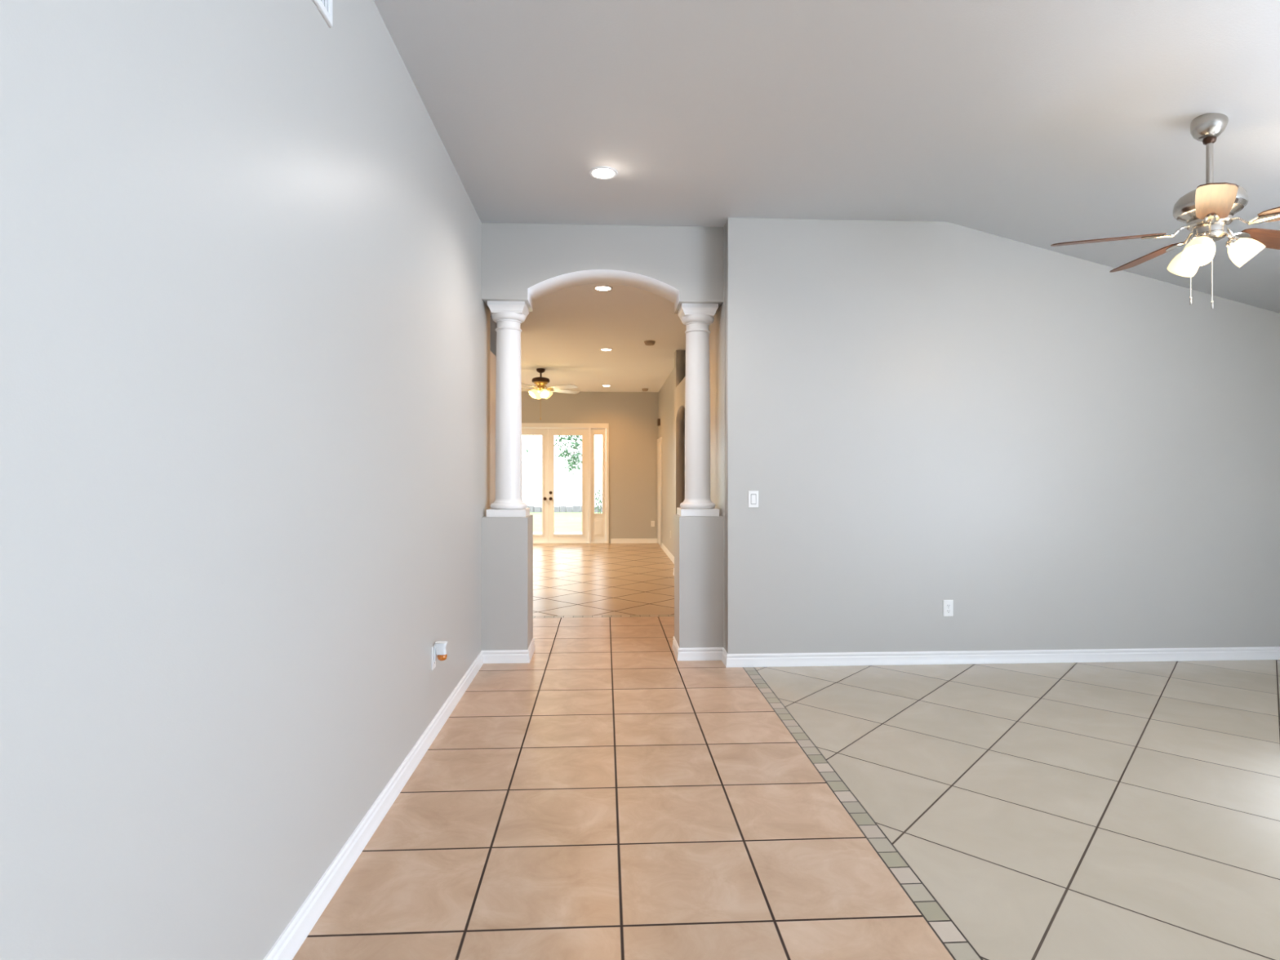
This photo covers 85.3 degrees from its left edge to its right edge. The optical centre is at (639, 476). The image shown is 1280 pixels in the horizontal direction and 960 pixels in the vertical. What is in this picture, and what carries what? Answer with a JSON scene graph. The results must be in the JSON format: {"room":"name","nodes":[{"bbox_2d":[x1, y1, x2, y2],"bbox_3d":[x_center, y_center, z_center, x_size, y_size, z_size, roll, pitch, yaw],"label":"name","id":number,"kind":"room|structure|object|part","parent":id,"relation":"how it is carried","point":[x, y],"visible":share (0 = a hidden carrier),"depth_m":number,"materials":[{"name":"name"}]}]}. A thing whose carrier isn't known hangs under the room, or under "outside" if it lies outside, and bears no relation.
{"room":"empty living room","nodes":[
{"label":"empty living room","id":0,"kind":"room"},
{"bbox_2d":[0,0,489,959],"bbox_3d":[-0.992,-0.320,0.982,0.132,3.300,8.670,0,0,-3],"label":"wall","id":1,"kind":"structure","parent":0,"point":[244,316],"depth_m":1.55,"materials":[{"name":"grey paint"}]},
{"bbox_2d":[312,0,332,27],"bbox_3d":[-0.972,-1.527,2.004,0.012,0.202,0.410,0,0,-3],"label":"air vent","id":2,"kind":"object","parent":1,"relation":"in","point":[324,6],"visible":1,"depth_m":2.17,"materials":[{"name":"white metal"}]},
{"bbox_2d":[262,637,535,959],"bbox_3d":[-0.758,1.285,1.044,0.342,0.090,8.570,0,0,-3],"label":"baseboard","id":3,"kind":"structure","parent":1,"relation":"attached to","point":[288,944],"depth_m":2.55,"materials":[{"name":"white wood"}]},
{"bbox_2d":[431,645,435,670],"bbox_3d":[-1.052,0.925,3.547,0.009,0.116,0.071,0,0,-3],"label":"wall outlet","id":4,"kind":"object","parent":1,"relation":"attached to","point":[433,663],"visible":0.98,"depth_m":3.52,"materials":[{"name":"white plastic"}]},
{"bbox_2d":[434,640,448,661],"bbox_3d":[-1.017,0.895,3.554,0.062,0.092,0.054,0,0,-3],"label":"air freshener","id":5,"kind":"object","parent":4,"relation":"attached to","point":[440,646],"visible":1,"depth_m":3.53,"materials":[{"name":"plastic"}]},
{"bbox_3d":[-1.045,0.898,3.553,0.006,0.086,0.044,0,0,-3],"label":"plate","id":6,"kind":"part","parent":5,"relation":"part of","materials":[{"name":"plastic"}]},
{"bbox_2d":[437,653,447,661],"bbox_3d":[-1.012,0.925,3.554,0.049,0.032,0.049,0,0,-3],"label":"oil bottle","id":7,"kind":"object","parent":5,"relation":"on","point":[442,657],"depth_m":3.53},
{"bbox_2d":[489,315,496,356],"bbox_3d":[-1.857,-1.390,6.640,0.780,0.760,1.340,0,0,-3],"label":"wall","id":8,"kind":"structure","parent":0,"point":[492,324],"depth_m":7.23,"materials":[{"name":"grey paint"}]},
{"bbox_2d":[489,323,497,508],"bbox_3d":[-1.408,-0.220,6.668,0.120,3.100,2.730,0,0,-3],"label":"wall","id":9,"kind":"structure","parent":0,"point":[492,357],"depth_m":6.26,"materials":[{"name":"grey paint"}]},
{"bbox_2d":[481,514,533,650],"bbox_3d":[-0.975,0.812,5.138,0.326,1.037,0.370,0,0,-3],"label":"wall","id":10,"kind":"structure","parent":0,"point":[507,542],"depth_m":4.96,"materials":[{"name":"grey paint"}]},
{"bbox_2d":[486,301,529,516],"bbox_3d":[-0.972,-0.484,5.138,0.282,1.555,0.282,0,0,-3],"label":"column","id":11,"kind":"structure","parent":10,"relation":"on","point":[508,316],"depth_m":5.05,"materials":[{"name":"white paint"}]},
{"bbox_2d":[489,284,686,391],"bbox_3d":[-2.346,-1.720,9.534,7.300,0.100,8.550,0,0,-3],"label":"ceiling","id":12,"kind":"structure","parent":0,"point":[566,331],"depth_m":8.41,"materials":[{"name":"white paint"}]},
{"bbox_2d":[521,368,579,420],"bbox_3d":[-1.601,-1.270,10.799,1.283,0.800,1.349,0,0,-3],"label":"ceiling fan","id":13,"kind":"object","parent":12,"relation":"hanging from","point":[540,382],"visible":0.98,"depth_m":10.74,"materials":[{"name":"brown metal"}]},
{"bbox_3d":[-1.649,-1.273,10.729,0.145,0.142,0.147,0,0,-3],"label":"lamp shade","id":14,"kind":"part","parent":13,"relation":"part of","materials":[{"name":"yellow glass"}]},
{"bbox_3d":[-1.615,-1.273,10.908,0.147,0.142,0.145,0,0,-3],"label":"lamp shade","id":15,"kind":"part","parent":13,"relation":"part of","materials":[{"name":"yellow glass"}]},
{"bbox_3d":[-1.542,-1.396,10.802,0.224,0.132,0.224,0,0,-3],"label":"motor","id":16,"kind":"part","parent":13,"relation":"part of","materials":[{"name":"gold metal"}]},
{"bbox_3d":[-1.469,-1.273,10.695,0.147,0.142,0.145,0,0,-3],"label":"lamp shade","id":17,"kind":"part","parent":13,"relation":"part of","materials":[{"name":"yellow glass"}]},
{"bbox_3d":[-1.436,-1.273,10.875,0.145,0.142,0.147,0,0,-3],"label":"lamp shade","id":18,"kind":"part","parent":13,"relation":"part of","materials":[{"name":"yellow glass"}]},
{"bbox_3d":[-1.178,-1.355,10.564,0.530,0.041,0.148,0,0,33],"label":"blade","id":19,"kind":"part","parent":13,"relation":"part of","materials":[{"name":"white wood"}]},
{"bbox_3d":[-1.204,-1.355,11.075,0.530,0.041,0.148,0,0,-39],"label":"blade","id":20,"kind":"part","parent":13,"relation":"part of","materials":[{"name":"white wood"}]},
{"bbox_2d":[593,285,612,291],"bbox_3d":[-0.327,-1.663,6.163,0.170,0.014,0.170,0,0,-3],"label":"recessed light","id":21,"kind":"object","parent":12,"relation":"in","point":[602,288],"visible":1,"depth_m":6.14,"materials":[{"name":"white"}]},
{"bbox_2d":[600,348,613,351],"bbox_3d":[-0.443,-1.663,9.146,0.170,0.014,0.170,0,0,-3],"label":"recessed light","id":22,"kind":"object","parent":12,"relation":"in","point":[602,349],"visible":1,"depth_m":9.12,"materials":[{"name":"white"}]},
{"bbox_2d":[644,340,655,345],"bbox_3d":[0.120,-1.647,8.614,0.140,0.046,0.140,0,0,-3],"label":"smoke detector","id":23,"kind":"object","parent":12,"relation":"attached to","point":[646,342],"visible":1,"depth_m":8.56,"materials":[{"name":"white plastic"}]},
{"bbox_2d":[521,391,657,543],"bbox_3d":[-2.860,-0.220,13.718,6.700,3.100,0.140,0,0,-3],"label":"wall","id":24,"kind":"structure","parent":0,"point":[632,417],"depth_m":13.78,"materials":[{"name":"grey paint"}]},
{"bbox_2d":[521,427,548,542],"bbox_3d":[-2.212,0.179,13.700,0.792,2.258,0.113,0,0,-3],"label":"door","id":25,"kind":"structure","parent":24,"relation":"in","point":[544,537],"depth_m":13.73,"materials":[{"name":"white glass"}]},
{"bbox_2d":[521,422,608,543],"bbox_3d":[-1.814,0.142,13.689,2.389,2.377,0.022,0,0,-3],"label":"trim","id":26,"kind":"structure","parent":24,"relation":"attached to","point":[522,424],"depth_m":13.74,"materials":[{"name":"white wood"}]},
{"bbox_2d":[548,428,588,542],"bbox_3d":[-1.419,0.179,13.740,0.792,2.258,0.113,0,0,-3],"label":"door","id":27,"kind":"structure","parent":24,"relation":"in","point":[584,537],"depth_m":13.75,"materials":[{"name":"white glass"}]},
{"bbox_2d":[533,542,608,543],"bbox_3d":[-1.818,1.319,13.767,2.365,0.022,0.190,0,0,-3],"label":"trim","id":28,"kind":"structure","parent":24,"relation":"attached to","point":[534,542],"depth_m":13.72,"materials":[{"name":"white wood"}]},
{"bbox_2d":[590,428,605,542],"bbox_3d":[-0.831,0.173,13.798,0.301,2.251,0.057,0,0,-3],"label":"window","id":29,"kind":"structure","parent":24,"relation":"in","point":[597,521],"depth_m":13.78,"materials":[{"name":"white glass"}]},
{"bbox_2d":[610,538,657,543],"bbox_3d":[-0.107,1.285,13.780,0.945,0.090,0.016,0,0,-3],"label":"baseboard","id":30,"kind":"structure","parent":24,"relation":"attached to","point":[612,540],"depth_m":13.77,"materials":[{"name":"white wood"}]},
{"bbox_2d":[481,222,723,313],"bbox_3d":[-0.271,-1.616,5.174,1.735,0.708,0.370,0,0,-3],"label":"archway","id":31,"kind":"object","parent":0,"point":[527,263],"depth_m":5.00,"materials":[{"name":"grey paint"}]},
{"bbox_2d":[533,542,674,616],"bbox_3d":[-1.929,1.380,10.196,8.200,0.100,7.270,0,0,-3],"label":"floor","id":32,"kind":"structure","parent":0,"point":[569,579],"depth_m":8.83,"materials":[{"name":"beige tile"}]},
{"bbox_2d":[292,616,953,959],"bbox_3d":[-0.103,1.380,1.676,1.954,0.100,9.765,0,0,-3],"label":"floor","id":33,"kind":"structure","parent":0,"point":[605,794],"depth_m":2.55,"materials":[{"name":"beige tile"}]},
{"bbox_2d":[533,614,674,617],"bbox_3d":[-0.360,1.380,6.594,1.966,0.100,0.085,0,0,-3],"label":"trim","id":34,"kind":"structure","parent":33,"relation":"on","point":[633,615],"depth_m":6.61,"materials":[{"name":"beige tile"}]},
{"bbox_2d":[742,666,982,959],"bbox_3d":[0.955,1.380,0.906,0.080,0.100,8.120,0,0,-3],"label":"trim","id":35,"kind":"structure","parent":33,"relation":"on","point":[952,938],"depth_m":2.52,"materials":[{"name":"beige tile"}]},
{"bbox_2d":[657,368,674,556],"bbox_3d":[0.536,-0.220,11.679,0.125,3.100,4.560,0,0,-3],"label":"wall","id":36,"kind":"structure","parent":0,"point":[666,393],"depth_m":11.68,"materials":[{"name":"grey paint"}]},
{"bbox_2d":[657,418,660,426],"bbox_3d":[0.361,-1.040,13.432,0.046,0.130,0.200,0,0,-3],"label":"door chime","id":37,"kind":"object","parent":36,"relation":"attached to","point":[658,420],"visible":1,"depth_m":13.34,"materials":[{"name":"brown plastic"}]},
{"bbox_2d":[657,440,660,545],"bbox_3d":[0.380,0.326,13.378,0.012,1.992,0.710,0,0,-3],"label":"door","id":38,"kind":"structure","parent":36,"relation":"in","point":[659,442],"depth_m":13.44,"materials":[{"name":"white wood"}]},
{"bbox_2d":[657,436,662,547],"bbox_3d":[0.374,0.300,13.378,0.025,2.060,0.830,0,0,-3],"label":"trim","id":39,"kind":"structure","parent":36,"relation":"attached to","point":[660,437],"depth_m":12.96,"materials":[{"name":"white wood"}]},
{"bbox_2d":[661,542,674,575],"bbox_3d":[0.434,1.285,11.073,0.142,0.090,3.760,0,0,-3],"label":"baseboard","id":40,"kind":"structure","parent":36,"relation":"attached to","point":[664,548],"depth_m":11.46,"materials":[{"name":"white wood"}]},
{"bbox_2d":[674,314,715,514],"bbox_3d":[0.629,-0.220,7.403,0.125,3.100,3.990,0,0,-3],"label":"wall","id":41,"kind":"structure","parent":0,"point":[679,355],"depth_m":9.19,"materials":[{"name":"grey paint"}]},
{"bbox_2d":[674,514,723,648],"bbox_3d":[0.435,0.812,5.210,0.320,1.037,0.370,0,0,-3],"label":"wall","id":42,"kind":"structure","parent":0,"point":[698,540],"depth_m":5.03,"materials":[{"name":"grey paint"}]},
{"bbox_2d":[676,303,719,516],"bbox_3d":[0.432,-0.484,5.210,0.282,1.555,0.282,0,0,-3],"label":"column","id":43,"kind":"structure","parent":42,"relation":"on","point":[697,318],"depth_m":5.13,"materials":[{"name":"white paint"}]},
{"bbox_2d":[373,0,1279,313],"bbox_3d":[2.119,-1.500,0.935,6.340,0.849,8.340,0,0,-3],"label":"ceiling","id":44,"kind":"structure","parent":0,"point":[1039,123],"depth_m":3.36,"materials":[{"name":"white paint"}]},
{"bbox_2d":[589,166,617,179],"bbox_3d":[-0.217,-1.798,4.131,0.170,0.014,0.170,0,0,-3],"label":"recessed light","id":45,"kind":"object","parent":44,"relation":"in","point":[598,172],"visible":1,"depth_m":4.11,"materials":[{"name":"white"}]},
{"bbox_2d":[1050,112,1279,309],"bbox_3d":[2.724,-1.249,3.353,1.268,0.916,1.233,0,0,-3],"label":"ceiling fan","id":46,"kind":"object","parent":44,"relation":"hanging from","point":[1206,211],"visible":1,"depth_m":3.26,"materials":[{"name":"silver metal"}]},
{"bbox_3d":[2.314,-1.173,3.447,0.475,0.034,0.133,0,0,19],"label":"blade","id":47,"kind":"part","parent":46,"relation":"part of","materials":[{"name":"brown wood"}]},
{"bbox_3d":[2.721,-1.173,3.731,0.133,0.034,0.475,0,0,1],"label":"blade","id":48,"kind":"part","parent":46,"relation":"part of","materials":[{"name":"brown wood"}]},
{"bbox_3d":[2.701,-1.049,3.446,0.122,0.136,0.135,0,0,-3],"label":"lamp shade","id":49,"kind":"part","parent":46,"relation":"part of","materials":[{"name":"white glass"}]},
{"bbox_3d":[2.650,-0.998,3.341,0.004,0.284,0.004,0,0,-3],"label":"pull chain","id":50,"kind":"part","parent":46,"relation":"part of","materials":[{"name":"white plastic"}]},
{"bbox_3d":[2.599,-1.049,3.226,0.134,0.136,0.130,0,0,-3],"label":"lamp shade","id":51,"kind":"part","parent":46,"relation":"part of","materials":[{"name":"white glass"}]},
{"bbox_3d":[2.608,-1.060,3.233,0.074,0.081,0.063,0,0,-3],"label":"bulb","id":52,"kind":"part","parent":46,"relation":"part of","materials":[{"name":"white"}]},
{"bbox_3d":[2.458,-1.173,2.972,0.133,0.034,0.475,0,0,37],"label":"blade","id":53,"kind":"part","parent":46,"relation":"part of","materials":[{"name":"brown wood"}]},
{"bbox_3d":[2.777,-1.129,3.279,0.051,0.045,0.016,0,0,25],"label":"light arm","id":54,"kind":"part","parent":46,"relation":"part of","materials":[{"name":"silver metal"}]},
{"bbox_3d":[2.840,-1.049,3.247,0.134,0.136,0.128,0,0,-3],"label":"lamp shade","id":55,"kind":"part","parent":46,"relation":"part of","materials":[{"name":"white glass"}]},
{"bbox_3d":[3.118,-1.173,3.432,0.475,0.034,0.133,0,0,-17],"label":"blade","id":56,"kind":"part","parent":46,"relation":"part of","materials":[{"name":"brown wood"}]},
{"bbox_3d":[2.955,-1.173,2.962,0.133,0.034,0.475,0,0,-35],"label":"blade","id":57,"kind":"part","parent":46,"relation":"part of","materials":[{"name":"brown wood"}]},
{"bbox_2d":[715,217,1279,653],"bbox_3d":[2.813,-0.320,5.238,4.433,3.300,0.557,0,0,-3],"label":"wall","id":58,"kind":"structure","parent":0,"point":[1068,452],"depth_m":4.94,"materials":[{"name":"grey paint"}]},
{"bbox_2d":[748,490,758,507],"bbox_3d":[0.793,0.160,4.850,0.071,0.116,0.012,0,0,-3],"label":"light switch","id":59,"kind":"object","parent":58,"relation":"attached to","point":[753,495],"visible":1,"depth_m":4.85,"materials":[{"name":"white plastic"}]},
{"bbox_2d":[942,600,953,616],"bbox_3d":[2.185,0.935,4.923,0.071,0.116,0.009,0,0,-3],"label":"wall outlet","id":60,"kind":"object","parent":58,"relation":"attached to","point":[948,605],"visible":1,"depth_m":4.92,"materials":[{"name":"white plastic"}]},
{"bbox_2d":[671,635,1279,667],"bbox_3d":[2.596,1.285,5.219,4.670,0.090,0.574,0,0,-3],"label":"baseboard","id":61,"kind":"structure","parent":58,"relation":"attached to","point":[1137,655],"depth_m":4.94,"materials":[{"name":"white wood"}]},
{"bbox_2d":[754,659,1279,959],"bbox_3d":[3.119,1.380,1.017,4.253,0.100,8.120,0,0,-3],"label":"floor","id":62,"kind":"structure","parent":0,"point":[1086,811],"depth_m":2.93,"materials":[{"name":"beige tile"}]},
{"label":"outside","id":63,"kind":"structure","parent":0,"visible":0},
{"bbox_2d":[529,511,602,532],"bbox_3d":[-1.581,1.470,22.996,28.000,0.120,11.500,0,0,-3],"label":"patio","id":64,"kind":"structure","parent":63,"point":[564,522],"depth_m":21.37,"materials":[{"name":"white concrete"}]},
{"bbox_2d":[521,435,582,474],"bbox_3d":[-1.401,-1.437,18.740,3.915,5.697,4.308,0,0,41],"label":"tree","id":65,"kind":"object","parent":64,"relation":"on","point":[573,457],"visible":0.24,"depth_m":18.64,"materials":[{"name":"green plant"}]},
{"bbox_2d":[521,459,602,511],"bbox_3d":[-1.824,0.395,27.749,18.120,2.130,0.120,0,0,-3],"label":"fence","id":66,"kind":"object","parent":64,"relation":"on","point":[566,483],"visible":0.06,"depth_m":27.67,"materials":[{"name":"white plastic"}]},
{"bbox_3d":[-4.071,0.395,27.635,0.120,2.130,0.120,0,0,-3],"label":"post","id":67,"kind":"part","parent":66,"relation":"part of","materials":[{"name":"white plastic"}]},
{"bbox_3d":[-1.824,0.395,27.749,0.120,2.130,0.120,0,0,-3],"label":"post","id":68,"kind":"part","parent":66,"relation":"part of","materials":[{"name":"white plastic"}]},
{"bbox_2d":[526,505,602,512],"bbox_3d":[-1.803,1.280,27.390,12.004,0.299,0.200,0,0,-3],"label":"trim","id":69,"kind":"structure","parent":64,"relation":"on","point":[575,508],"depth_m":27.23,"materials":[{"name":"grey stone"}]},
{"bbox_2d":[594,483,602,513],"bbox_3d":[-1.165,0.805,20.231,0.377,1.213,0.447,0,0,-3],"label":"shrub","id":70,"kind":"object","parent":64,"relation":"on","point":[600,501],"visible":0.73,"depth_m":20.23,"materials":[{"name":"green plant"}]},
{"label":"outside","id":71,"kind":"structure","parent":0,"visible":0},
{"bbox_2d":[533,532,582,533],"bbox_3d":[-1.701,1.440,15.540,9.000,0.100,3.380,0,0,-3],"label":"patio","id":72,"kind":"structure","parent":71,"point":[533,532],"depth_m":16.99,"materials":[{"name":"concrete"}]}
]}

